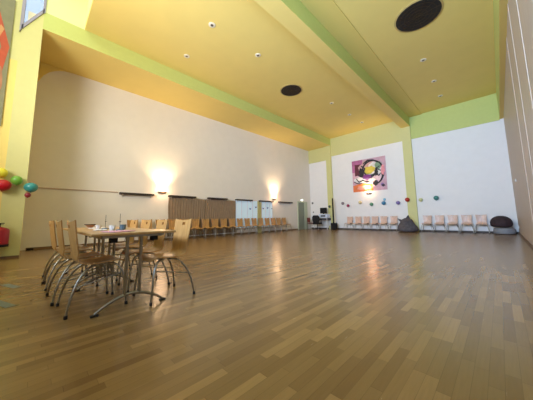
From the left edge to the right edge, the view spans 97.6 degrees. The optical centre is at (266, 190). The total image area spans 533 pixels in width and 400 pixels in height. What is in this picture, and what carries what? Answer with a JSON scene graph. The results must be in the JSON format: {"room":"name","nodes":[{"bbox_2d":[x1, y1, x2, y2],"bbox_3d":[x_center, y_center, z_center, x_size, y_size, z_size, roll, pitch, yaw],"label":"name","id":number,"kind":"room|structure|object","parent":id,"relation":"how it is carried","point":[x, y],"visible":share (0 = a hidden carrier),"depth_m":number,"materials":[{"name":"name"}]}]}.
{"room":"community hall","nodes":[
{"label":"community hall","id":0,"kind":"room"},
{"bbox_2d":[0,0,86,208],"bbox_3d":[-6.895,-2.600,5.571,0.250,8.400,3.750,-7,-9,44],"label":"wall","id":1,"kind":"structure","parent":0,"point":[73,12],"depth_m":6.03,"materials":[{"name":"yellow paint"}]},
{"bbox_2d":[0,168,7,178],"bbox_3d":[-6.276,-0.419,5.505,0.240,0.256,0.240,-7,-9,44],"label":"balloon","id":2,"kind":"object","parent":1,"relation":"attached to","point":[3,172],"visible":1,"depth_m":5.48,"materials":[{"name":"yellow rubber"}]},
{"bbox_2d":[0,223,9,246],"bbox_3d":[-6.188,1.016,5.375,0.364,0.550,0.364,-7,-9,44],"label":"fire extinguisher","id":3,"kind":"object","parent":1,"relation":"attached to","point":[4,232],"visible":1,"depth_m":5.36,"materials":[{"name":"red metal"}]},
{"bbox_2d":[0,180,11,191],"bbox_3d":[-6.237,-0.126,5.506,0.297,0.288,0.297,-7,-9,44],"label":"balloon","id":4,"kind":"object","parent":1,"relation":"attached to","point":[5,185],"visible":1,"depth_m":5.46,"materials":[{"name":"red rubber"}]},
{"bbox_2d":[0,0,15,125],"bbox_3d":[-7.085,-3.332,5.317,0.038,3.400,1.620,-7,-9,44],"label":"painting","id":5,"kind":"object","parent":1,"relation":"attached to","point":[7,7],"visible":1,"depth_m":5.87,"materials":[{"name":"paint"}]},
{"bbox_2d":[0,255,18,258],"bbox_3d":[-7.052,1.498,4.684,0.020,0.060,2.860,-7,-9,44],"label":"baseboard","id":6,"kind":"structure","parent":1,"relation":"attached to","point":[15,256],"depth_m":5.57,"materials":[{"name":"brown wood"}]},
{"bbox_2d":[10,176,22,185],"bbox_3d":[-6.098,-0.250,5.692,0.220,0.234,0.220,-7,-9,44],"label":"balloon","id":7,"kind":"object","parent":1,"relation":"attached to","point":[16,180],"visible":1,"depth_m":5.64,"materials":[{"name":"green rubber"}]},
{"bbox_2d":[0,14,43,256],"bbox_3d":[-6.324,-1.651,6.024,0.250,6.600,0.390,-7,-9,44],"label":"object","id":8,"kind":"structure","parent":1,"relation":"attached to","point":[24,98],"depth_m":5.92,"materials":[{"name":"yellow paint"}]},
{"bbox_2d":[24,183,37,192],"bbox_3d":[-5.915,-0.082,5.854,0.264,0.256,0.264,-7,-9,44],"label":"balloon","id":9,"kind":"object","parent":1,"relation":"attached to","point":[29,187],"visible":1,"depth_m":5.78,"materials":[{"name":"teal rubber"}]},
{"bbox_2d":[19,0,46,31],"bbox_3d":[-6.317,-5.185,6.365,0.130,2.100,0.440,-7,-9,44],"label":"window","id":10,"kind":"structure","parent":1,"relation":"in","point":[22,24],"depth_m":6.17,"materials":[{"name":"grey"}]},
{"bbox_2d":[28,11,329,150],"bbox_3d":[-1.530,-4.076,12.491,2.070,0.508,15.770,-7,-9,44],"label":"beam","id":11,"kind":"structure","parent":1,"relation":"attached to","point":[66,46],"depth_m":9.04,"materials":[{"name":"yellow paint"}]},
{"bbox_2d":[20,71,310,250],"bbox_3d":[-2.126,-0.707,12.891,0.150,6.176,15.870,-7,-9,44],"label":"wall","id":12,"kind":"structure","parent":0,"point":[88,134],"depth_m":9.47,"materials":[{"name":"beige paint"}]},
{"bbox_2d":[37,62,74,82],"bbox_3d":[-7.229,-3.814,7.992,0.050,0.976,0.960,-7,-9,44],"label":"trim","id":13,"kind":"structure","parent":12,"relation":"attached to","point":[44,68],"depth_m":7.81,"materials":[{"name":"yellow paint"}]},
{"bbox_2d":[38,187,117,192],"bbox_3d":[-6.569,-0.031,8.178,0.030,0.025,2.350,-7,-9,44],"label":"trim","id":14,"kind":"structure","parent":12,"relation":"attached to","point":[38,187],"depth_m":8.07,"materials":[{"name":"beige wood"}]},
{"bbox_2d":[119,192,154,197],"bbox_3d":[-5.216,0.180,9.420,0.170,0.170,1.260,-7,-9,44],"label":"wall ledge","id":15,"kind":"object","parent":12,"relation":"attached to","point":[122,193],"visible":1,"depth_m":9.32,"materials":[{"name":"brown"}]},
{"bbox_2d":[26,229,297,249],"bbox_3d":[-2.557,2.264,11.945,0.020,0.070,13.650,-7,-9,44],"label":"baseboard","id":16,"kind":"structure","parent":12,"relation":"attached to","point":[88,244],"depth_m":9.66,"materials":[{"name":"brown wood"}]},
{"bbox_2d":[168,195,195,198],"bbox_3d":[-3.872,0.315,10.762,0.170,0.170,1.290,-7,-9,44],"label":"wall ledge","id":17,"kind":"object","parent":12,"relation":"attached to","point":[171,196],"visible":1,"depth_m":10.73,"materials":[{"name":"brown"}]},
{"bbox_2d":[167,197,204,236],"bbox_3d":[-3.694,1.204,10.857,0.028,1.720,1.804,-7,-9,44],"label":"curtain","id":18,"kind":"object","parent":17,"relation":"hanging from","point":[178,208],"visible":0.73,"depth_m":10.89,"materials":[{"name":"brown fabric"}]},
{"bbox_2d":[207,197,227,199],"bbox_3d":[-2.531,0.449,12.102,0.170,0.170,1.150,-7,-9,44],"label":"wall ledge","id":19,"kind":"object","parent":12,"relation":"attached to","point":[207,197],"visible":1,"depth_m":12.11,"materials":[{"name":"brown"}]},
{"bbox_2d":[205,199,235,233],"bbox_3d":[-2.381,1.336,12.168,0.028,1.720,1.903,-7,-9,44],"label":"curtain","id":20,"kind":"object","parent":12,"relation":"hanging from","point":[214,209],"visible":0.67,"depth_m":12.12,"materials":[{"name":"brown fabric"}]},
{"bbox_2d":[235,199,252,201],"bbox_3d":[-1.274,0.575,13.356,0.170,0.170,1.190,-7,-9,44],"label":"wall ledge","id":21,"kind":"object","parent":12,"relation":"attached to","point":[235,199],"visible":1,"depth_m":13.19,"materials":[{"name":"brown"}]},
{"bbox_2d":[235,200,257,228],"bbox_3d":[-1.140,1.353,13.477,0.050,1.570,1.660,-7,-9,44],"label":"window","id":22,"kind":"structure","parent":12,"relation":"in","point":[243,211],"depth_m":13.44,"materials":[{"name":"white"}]},
{"bbox_2d":[257,201,261,232],"bbox_3d":[-0.431,1.576,14.157,0.060,1.880,0.290,-7,-9,44],"label":"trim","id":23,"kind":"structure","parent":12,"relation":"attached to","point":[259,230],"depth_m":14.12,"materials":[{"name":"beige paint"}]},
{"bbox_2d":[261,202,272,226],"bbox_3d":[0.032,1.470,14.647,0.050,1.570,1.000,-7,-9,44],"label":"window","id":24,"kind":"structure","parent":12,"relation":"in","point":[267,212],"depth_m":14.67,"materials":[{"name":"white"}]},
{"bbox_2d":[297,201,307,229],"bbox_3d":[2.695,1.810,17.281,0.111,2.040,1.180,-7,-9,44],"label":"door","id":25,"kind":"structure","parent":12,"relation":"in","point":[302,211],"depth_m":17.25,"materials":[{"name":"grey"}]},
{"bbox_2d":[0,229,532,399],"bbox_3d":[0.871,1.806,7.686,11.322,0.100,18.720,-7,-9,44],"label":"floor","id":26,"kind":"structure","parent":0,"point":[302,314],"depth_m":1.94,"materials":[{"name":"brown wood"}]},
{"bbox_2d":[0,300,15,307],"bbox_3d":[-2.827,1.210,2.496,0.400,0.002,0.080,-4,-7,25],"label":"tape","id":27,"kind":"object","parent":26,"relation":"on","point":[2,303],"visible":1,"depth_m":2.47,"materials":[{"name":"grey"}]},
{"bbox_2d":[1,284,20,287],"bbox_3d":[-3.499,1.300,3.189,0.400,0.002,0.080,-4,-7,25],"label":"tape","id":28,"kind":"object","parent":26,"relation":"on","point":[5,285],"visible":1,"depth_m":3.17,"materials":[{"name":"grey"}]},
{"bbox_2d":[42,221,87,282],"bbox_3d":[-3.166,0.912,3.706,0.516,0.883,0.517,-7,-9,44],"label":"chair","id":29,"kind":"object","parent":26,"relation":"on","point":[80,246],"visible":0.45,"depth_m":3.66,"materials":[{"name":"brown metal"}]},
{"bbox_2d":[41,220,93,290],"bbox_3d":[-2.805,0.864,3.334,0.516,0.883,0.517,-7,-9,43],"label":"chair","id":30,"kind":"object","parent":26,"relation":"on","point":[52,224],"visible":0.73,"depth_m":3.17,"materials":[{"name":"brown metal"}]},
{"bbox_2d":[45,220,108,305],"bbox_3d":[-2.252,0.795,2.816,0.516,0.883,0.517,-7,-9,42],"label":"chair","id":31,"kind":"object","parent":26,"relation":"on","point":[59,227],"visible":0.86,"depth_m":2.71,"materials":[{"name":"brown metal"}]},
{"bbox_2d":[56,220,127,319],"bbox_3d":[-1.820,0.749,2.473,0.516,0.883,0.517,-7,-9,42],"label":"chair","id":32,"kind":"object","parent":26,"relation":"on","point":[72,226],"visible":1,"depth_m":2.37,"materials":[{"name":"brown wood"}]},
{"bbox_2d":[63,227,129,287],"bbox_3d":[-2.739,0.976,3.744,1.360,0.752,0.770,-7,-9,44],"label":"dining table","id":33,"kind":"object","parent":26,"relation":"on","point":[83,228],"visible":0.32,"depth_m":3.40,"materials":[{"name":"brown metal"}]},
{"bbox_2d":[84,224,95,227],"bbox_3d":[-2.996,0.596,3.962,0.166,0.060,0.166,-7,-9,44],"label":"bowl","id":34,"kind":"object","parent":33,"relation":"on","point":[87,225],"visible":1,"depth_m":3.92,"materials":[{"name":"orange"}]},
{"bbox_2d":[99,220,137,273],"bbox_3d":[-2.618,0.956,4.155,0.516,0.883,0.517,-7,-9,44],"label":"chair","id":35,"kind":"object","parent":26,"relation":"on","point":[133,224],"visible":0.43,"depth_m":4.21,"materials":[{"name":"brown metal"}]},
{"bbox_2d":[75,228,175,318],"bbox_3d":[-1.761,0.850,2.778,1.360,0.752,0.770,-7,-9,44],"label":"dining table","id":36,"kind":"object","parent":26,"relation":"on","point":[113,237],"visible":0.94,"depth_m":2.41,"materials":[{"name":"brown wood"}]},
{"bbox_2d":[109,225,115,230],"bbox_3d":[-1.851,0.446,2.806,0.081,0.060,0.072,-2,-7,7],"label":"cup","id":37,"kind":"object","parent":36,"relation":"on","point":[111,227],"visible":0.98,"depth_m":2.78,"materials":[{"name":"white ceramic"}]},
{"bbox_2d":[101,230,135,231],"bbox_3d":[-1.558,0.424,2.454,0.240,0.013,0.220,-4,-7,27],"label":"napkin","id":38,"kind":"object","parent":36,"relation":"on","point":[117,230],"visible":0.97,"depth_m":2.40,"materials":[{"name":"pink paper"}]},
{"bbox_2d":[120,224,126,228],"bbox_3d":[-1.883,0.473,3.058,0.083,0.065,0.083,-1,-7,0],"label":"mug","id":39,"kind":"object","parent":36,"relation":"on","point":[122,226],"visible":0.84,"depth_m":3.03,"materials":[{"name":"blue ceramic"}]},
{"bbox_2d":[107,219,152,280],"bbox_3d":[-2.179,0.902,3.749,0.516,0.883,0.517,-7,-9,42],"label":"chair","id":40,"kind":"object","parent":26,"relation":"on","point":[144,224],"visible":0.54,"depth_m":3.78,"materials":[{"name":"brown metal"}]},
{"bbox_2d":[124,220,138,241],"bbox_3d":[-5.080,1.544,8.927,0.517,0.883,0.516,-7,-9,44],"label":"chair","id":41,"kind":"object","parent":26,"relation":"on","point":[128,221],"visible":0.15,"depth_m":9.01,"materials":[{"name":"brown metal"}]},
{"bbox_2d":[117,219,169,291],"bbox_3d":[-1.668,0.831,3.203,0.517,0.883,0.516,5,-9,-43],"label":"chair","id":42,"kind":"object","parent":26,"relation":"on","point":[158,244],"visible":0.72,"depth_m":3.21,"materials":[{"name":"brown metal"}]},
{"bbox_2d":[132,218,194,305],"bbox_3d":[-1.202,0.774,2.770,0.516,0.883,0.517,-7,-9,42],"label":"chair","id":43,"kind":"object","parent":26,"relation":"on","point":[181,236],"visible":0.95,"depth_m":2.83,"materials":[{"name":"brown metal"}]},
{"bbox_2d":[166,219,175,240],"bbox_3d":[-3.954,1.657,10.052,0.517,0.883,0.516,-7,-9,44],"label":"chair","id":44,"kind":"object","parent":26,"relation":"on","point":[171,223],"visible":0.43,"depth_m":10.15,"materials":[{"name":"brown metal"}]},
{"bbox_2d":[189,219,204,237],"bbox_3d":[-3.202,1.732,10.802,0.516,0.883,0.517,6,-9,-45],"label":"chair","id":45,"kind":"object","parent":26,"relation":"on","point":[195,224],"visible":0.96,"depth_m":10.93,"materials":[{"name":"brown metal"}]},
{"bbox_2d":[200,219,214,237],"bbox_3d":[-2.827,1.770,11.177,0.516,0.883,0.517,6,-9,-44],"label":"chair","id":46,"kind":"object","parent":26,"relation":"on","point":[205,222],"visible":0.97,"depth_m":11.30,"materials":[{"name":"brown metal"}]},
{"bbox_2d":[210,219,223,236],"bbox_3d":[-2.451,1.808,11.552,0.517,0.883,0.516,-7,-9,44],"label":"chair","id":47,"kind":"object","parent":26,"relation":"on","point":[214,222],"visible":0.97,"depth_m":11.67,"materials":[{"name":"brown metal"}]},
{"bbox_2d":[219,218,232,235],"bbox_3d":[-2.076,1.845,11.927,0.517,0.883,0.516,-7,-9,44],"label":"chair","id":48,"kind":"object","parent":26,"relation":"on","point":[223,222],"visible":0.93,"depth_m":12.04,"materials":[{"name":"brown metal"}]},
{"bbox_2d":[228,218,240,235],"bbox_3d":[-1.700,1.883,12.302,0.517,0.883,0.516,-7,-9,44],"label":"chair","id":49,"kind":"object","parent":26,"relation":"on","point":[231,222],"visible":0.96,"depth_m":12.39,"materials":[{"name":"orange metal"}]},
{"bbox_2d":[236,218,248,234],"bbox_3d":[-1.325,1.921,12.677,0.516,0.883,0.517,6,-9,-44],"label":"chair","id":50,"kind":"object","parent":26,"relation":"on","point":[239,222],"visible":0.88,"depth_m":12.78,"materials":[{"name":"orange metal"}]},
{"bbox_2d":[243,218,255,233],"bbox_3d":[-0.949,1.958,13.052,0.517,0.883,0.516,-7,-9,44],"label":"chair","id":51,"kind":"object","parent":26,"relation":"on","point":[247,220],"visible":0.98,"depth_m":13.17,"materials":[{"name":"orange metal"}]},
{"bbox_2d":[251,218,262,233],"bbox_3d":[-0.574,1.996,13.427,0.517,0.883,0.516,-7,-9,44],"label":"chair","id":52,"kind":"object","parent":26,"relation":"on","point":[254,220],"visible":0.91,"depth_m":13.52,"materials":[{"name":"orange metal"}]},
{"bbox_2d":[257,218,268,232],"bbox_3d":[-0.199,2.034,13.802,0.517,0.883,0.516,-7,-9,44],"label":"chair","id":53,"kind":"object","parent":26,"relation":"on","point":[260,220],"visible":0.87,"depth_m":13.92,"materials":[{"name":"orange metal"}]},
{"bbox_2d":[264,218,274,232],"bbox_3d":[0.177,2.071,14.177,0.516,0.883,0.517,6,-9,-44],"label":"chair","id":54,"kind":"object","parent":26,"relation":"on","point":[266,219],"visible":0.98,"depth_m":14.28,"materials":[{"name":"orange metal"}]},
{"bbox_2d":[270,218,280,231],"bbox_3d":[0.553,2.109,14.552,0.516,0.883,0.517,6,-9,-44],"label":"chair","id":55,"kind":"object","parent":26,"relation":"on","point":[273,219],"visible":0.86,"depth_m":14.57,"materials":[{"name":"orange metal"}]},
{"bbox_2d":[276,218,286,231],"bbox_3d":[0.928,2.147,14.927,0.517,0.883,0.516,-7,-9,43],"label":"chair","id":56,"kind":"object","parent":26,"relation":"on","point":[277,219],"visible":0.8,"depth_m":14.99,"materials":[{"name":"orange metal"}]},
{"bbox_2d":[282,217,291,230],"bbox_3d":[1.304,2.184,15.302,0.517,0.883,0.516,-7,-9,43],"label":"chair","id":57,"kind":"object","parent":26,"relation":"on","point":[284,219],"visible":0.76,"depth_m":15.42,"materials":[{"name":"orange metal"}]},
{"bbox_2d":[312,215,321,229],"bbox_3d":[3.579,2.221,16.427,0.612,0.999,0.562,-5,-8,33],"label":"office chair","id":58,"kind":"object","parent":26,"relation":"on","point":[315,218],"visible":1,"depth_m":16.24,"materials":[{"name":"black plastic"}]},
{"bbox_2d":[314,218,330,229],"bbox_3d":[4.040,2.345,16.816,1.150,0.830,0.600,-7,-9,44],"label":"computer desk","id":59,"kind":"object","parent":26,"relation":"on","point":[325,221],"visible":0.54,"depth_m":16.85,"materials":[{"name":"white metal"}]},
{"bbox_2d":[319,214,329,217],"bbox_3d":[4.153,1.791,16.738,0.680,0.250,0.450,-7,-9,44],"label":"printer","id":60,"kind":"object","parent":59,"relation":"on","point":[320,215],"visible":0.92,"depth_m":16.53,"materials":[{"name":"white plastic"}]},
{"bbox_2d":[320,208,326,213],"bbox_3d":[4.122,1.449,16.866,0.540,0.460,0.160,-7,-9,44],"label":"monitor","id":61,"kind":"object","parent":60,"relation":"on","point":[322,210],"visible":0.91,"depth_m":16.84,"materials":[{"name":"black plastic"}]},
{"bbox_2d":[331,198,337,229],"bbox_3d":[4.622,1.581,16.069,0.360,2.160,0.320,-7,-9,44],"label":"pole stand","id":62,"kind":"object","parent":26,"relation":"on","point":[334,226],"visible":1,"depth_m":15.93,"materials":[{"name":"black plastic"}]},
{"bbox_2d":[344,216,352,227],"bbox_3d":[5.459,2.143,15.484,0.516,0.883,0.517,-7,-9,45],"label":"chair","id":63,"kind":"object","parent":26,"relation":"on","point":[349,219],"visible":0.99,"depth_m":15.60,"materials":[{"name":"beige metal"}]},
{"bbox_2d":[352,216,362,229],"bbox_3d":[5.862,2.091,15.085,0.517,0.883,0.516,6,-9,-44],"label":"chair","id":64,"kind":"object","parent":26,"relation":"on","point":[357,220],"visible":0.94,"depth_m":15.22,"materials":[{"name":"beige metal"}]},
{"bbox_2d":[360,216,370,229],"bbox_3d":[6.245,2.042,14.707,0.517,0.883,0.516,6,-9,-44],"label":"chair","id":65,"kind":"object","parent":26,"relation":"on","point":[366,220],"visible":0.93,"depth_m":14.83,"materials":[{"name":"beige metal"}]},
{"bbox_2d":[369,216,379,228],"bbox_3d":[6.613,1.994,14.343,0.517,0.883,0.516,6,-9,-44],"label":"chair","id":66,"kind":"object","parent":26,"relation":"on","point":[374,218],"visible":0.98,"depth_m":14.47,"materials":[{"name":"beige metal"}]},
{"bbox_2d":[377,216,388,230],"bbox_3d":[6.981,1.947,13.979,0.516,0.883,0.517,-7,-9,44],"label":"chair","id":67,"kind":"object","parent":26,"relation":"on","point":[383,218],"visible":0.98,"depth_m":14.12,"materials":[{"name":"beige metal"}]},
{"bbox_2d":[388,216,397,230],"bbox_3d":[7.378,1.895,13.587,0.517,0.883,0.516,6,-9,-45],"label":"chair","id":68,"kind":"object","parent":26,"relation":"on","point":[393,219],"visible":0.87,"depth_m":13.73,"materials":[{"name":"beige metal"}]},
{"bbox_2d":[397,215,418,231],"bbox_3d":[7.766,1.778,12.832,1.003,0.929,1.023,-7,-9,44],"label":"bean bag","id":69,"kind":"object","parent":26,"relation":"on","point":[406,224],"visible":1,"depth_m":12.54,"materials":[{"name":"grey fabric"}]},
{"bbox_2d":[421,215,434,231],"bbox_3d":[8.554,1.744,12.425,0.517,0.883,0.516,6,-9,-45],"label":"chair","id":70,"kind":"object","parent":26,"relation":"on","point":[427,220],"visible":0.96,"depth_m":12.55,"materials":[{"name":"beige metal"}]},
{"bbox_2d":[433,215,445,232],"bbox_3d":[8.936,1.694,12.047,0.516,0.883,0.517,-7,-9,44],"label":"chair","id":71,"kind":"object","parent":26,"relation":"on","point":[439,220],"visible":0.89,"depth_m":12.18,"materials":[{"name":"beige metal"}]},
{"bbox_2d":[446,215,459,232],"bbox_3d":[9.318,1.645,11.669,0.516,0.883,0.517,-7,-9,44],"label":"chair","id":72,"kind":"object","parent":26,"relation":"on","point":[452,220],"visible":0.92,"depth_m":11.80,"materials":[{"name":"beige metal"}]},
{"bbox_2d":[460,215,474,232],"bbox_3d":[9.701,1.595,11.291,0.516,0.883,0.517,-7,-9,44],"label":"chair","id":73,"kind":"object","parent":26,"relation":"on","point":[466,219],"visible":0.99,"depth_m":11.41,"materials":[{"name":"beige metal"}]},
{"bbox_2d":[475,214,489,233],"bbox_3d":[10.076,1.547,10.920,0.517,0.883,0.516,6,-9,-44],"label":"chair","id":74,"kind":"object","parent":26,"relation":"on","point":[481,220],"visible":1,"depth_m":11.04,"materials":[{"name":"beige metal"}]},
{"bbox_2d":[493,227,515,233],"bbox_3d":[10.522,1.768,10.307,0.723,0.289,0.723,-7,-9,44],"label":"bean bag","id":75,"kind":"object","parent":26,"relation":"on","point":[504,230],"visible":0.98,"depth_m":10.07,"materials":[{"name":"grey fabric"}]},
{"bbox_2d":[490,216,512,226],"bbox_3d":[10.456,1.365,10.393,0.736,0.510,0.736,-7,-9,44],"label":"bean bag","id":76,"kind":"object","parent":75,"relation":"on","point":[497,221],"visible":1,"depth_m":10.17,"materials":[{"name":"black fabric"}]},
{"bbox_2d":[85,0,495,138],"bbox_3d":[1.438,-5.856,7.818,9.202,1.866,18.420,-7,-9,44],"label":"ceiling","id":77,"kind":"structure","parent":0,"point":[458,47],"depth_m":8.12,"materials":[{"name":"yellow paint"}]},
{"bbox_2d":[209,22,214,27],"bbox_3d":[-1.631,-4.959,6.969,0.200,0.019,0.200,-7,-9,44],"label":"recessed light","id":78,"kind":"object","parent":77,"relation":"in","point":[211,24],"visible":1,"depth_m":6.95,"materials":[{"name":"beige"}]},
{"bbox_2d":[280,84,301,95],"bbox_3d":[1.121,-4.570,10.616,1.010,0.037,1.010,-7,-9,44],"label":"ceiling vent","id":79,"kind":"object","parent":77,"relation":"in","point":[290,89],"visible":1,"depth_m":10.58,"materials":[{"name":"brown metal"}]},
{"bbox_2d":[394,0,443,32],"bbox_3d":[4.387,-5.065,6.757,1.210,0.037,1.210,-7,-9,44],"label":"ceiling vent","id":80,"kind":"object","parent":77,"relation":"in","point":[418,14],"visible":1,"depth_m":6.71,"materials":[{"name":"brown metal"}]},
{"bbox_2d":[309,118,518,231],"bbox_3d":[7.392,-0.941,14.535,11.072,6.734,0.150,-7,-9,44],"label":"wall","id":81,"kind":"structure","parent":0,"point":[468,169],"depth_m":12.57,"materials":[{"name":"white paint"}]},
{"bbox_2d":[308,147,325,163],"bbox_3d":[3.930,-2.735,18.040,1.590,1.046,0.050,-7,-9,44],"label":"trim","id":82,"kind":"structure","parent":81,"relation":"attached to","point":[317,155],"depth_m":18.02,"materials":[{"name":"yellow paint"}]},
{"bbox_2d":[325,145,333,228],"bbox_3d":[4.634,-0.305,17.027,0.380,6.126,0.140,-7,-9,44],"label":"trim","id":83,"kind":"structure","parent":81,"relation":"attached to","point":[327,148],"depth_m":17.02,"materials":[{"name":"yellow paint"}]},
{"bbox_2d":[254,0,409,127],"bbox_3d":[1.789,-5.558,7.506,0.452,2.340,18.320,-7,-9,44],"label":"beam","id":84,"kind":"structure","parent":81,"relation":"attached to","point":[293,15],"depth_m":7.43,"materials":[{"name":"yellow paint"}]},
{"bbox_2d":[300,0,420,117],"bbox_3d":[2.178,-5.000,7.061,0.620,0.030,18.320,-7,-9,44],"label":"beam","id":85,"kind":"structure","parent":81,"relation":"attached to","point":[327,12],"depth_m":7.96,"materials":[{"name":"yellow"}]},
{"bbox_2d":[330,122,401,155],"bbox_3d":[6.426,-3.420,15.608,4.715,1.334,0.050,-7,-9,44],"label":"trim","id":86,"kind":"structure","parent":81,"relation":"attached to","point":[388,133],"depth_m":15.37,"materials":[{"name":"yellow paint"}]},
{"bbox_2d":[352,156,387,191],"bbox_3d":[6.625,-1.054,15.139,2.140,2.120,0.084,-7,-9,44],"label":"painting","id":87,"kind":"object","parent":81,"relation":"attached to","point":[369,174],"visible":1,"depth_m":15.07,"materials":[{"name":"paint"}]},
{"bbox_2d":[401,126,418,231],"bbox_3d":[8.268,-0.742,13.431,0.452,6.060,0.140,-7,-9,44],"label":"trim","id":88,"kind":"structure","parent":81,"relation":"attached to","point":[406,134],"depth_m":13.39,"materials":[{"name":"yellow paint"}]},
{"bbox_2d":[311,227,518,233],"bbox_3d":[7.328,2.360,14.146,10.922,0.090,0.020,-7,-9,44],"label":"baseboard","id":89,"kind":"structure","parent":81,"relation":"attached to","point":[311,227],"depth_m":12.61,"materials":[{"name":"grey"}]},
{"bbox_2d":[409,93,499,138],"bbox_3d":[9.710,-3.844,12.363,3.653,1.334,0.050,-7,-9,44],"label":"trim","id":90,"kind":"structure","parent":81,"relation":"attached to","point":[481,110],"depth_m":12.14,"materials":[{"name":"green paint"}]},
{"bbox_2d":[504,0,532,244],"bbox_3d":[4.741,-2.095,4.203,0.150,6.734,18.320,-7,-9,44],"label":"wall","id":91,"kind":"structure","parent":0,"point":[525,7],"depth_m":5.24,"materials":[{"name":"beige paint"}]},
{"bbox_2d":[493,0,507,118],"bbox_3d":[4.602,-4.689,4.603,0.132,1.284,18.320,-7,-9,44],"label":"trim","id":92,"kind":"structure","parent":91,"relation":"attached to","point":[500,7],"depth_m":6.62,"materials":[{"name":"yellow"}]},
{"bbox_2d":[506,0,532,219],"bbox_3d":[2.814,-1.639,2.298,0.016,5.250,9.530,-7,-9,44],"label":"trim","id":93,"kind":"structure","parent":91,"relation":"attached to","point":[516,0],"depth_m":4.79,"materials":[{"name":"beige"}]},
{"bbox_2d":[519,233,532,247],"bbox_3d":[4.730,1.223,3.880,0.020,0.070,18.320,-7,-9,44],"label":"baseboard","id":94,"kind":"structure","parent":91,"relation":"attached to","point":[522,236],"depth_m":7.30,"materials":[{"name":"brown wood"}]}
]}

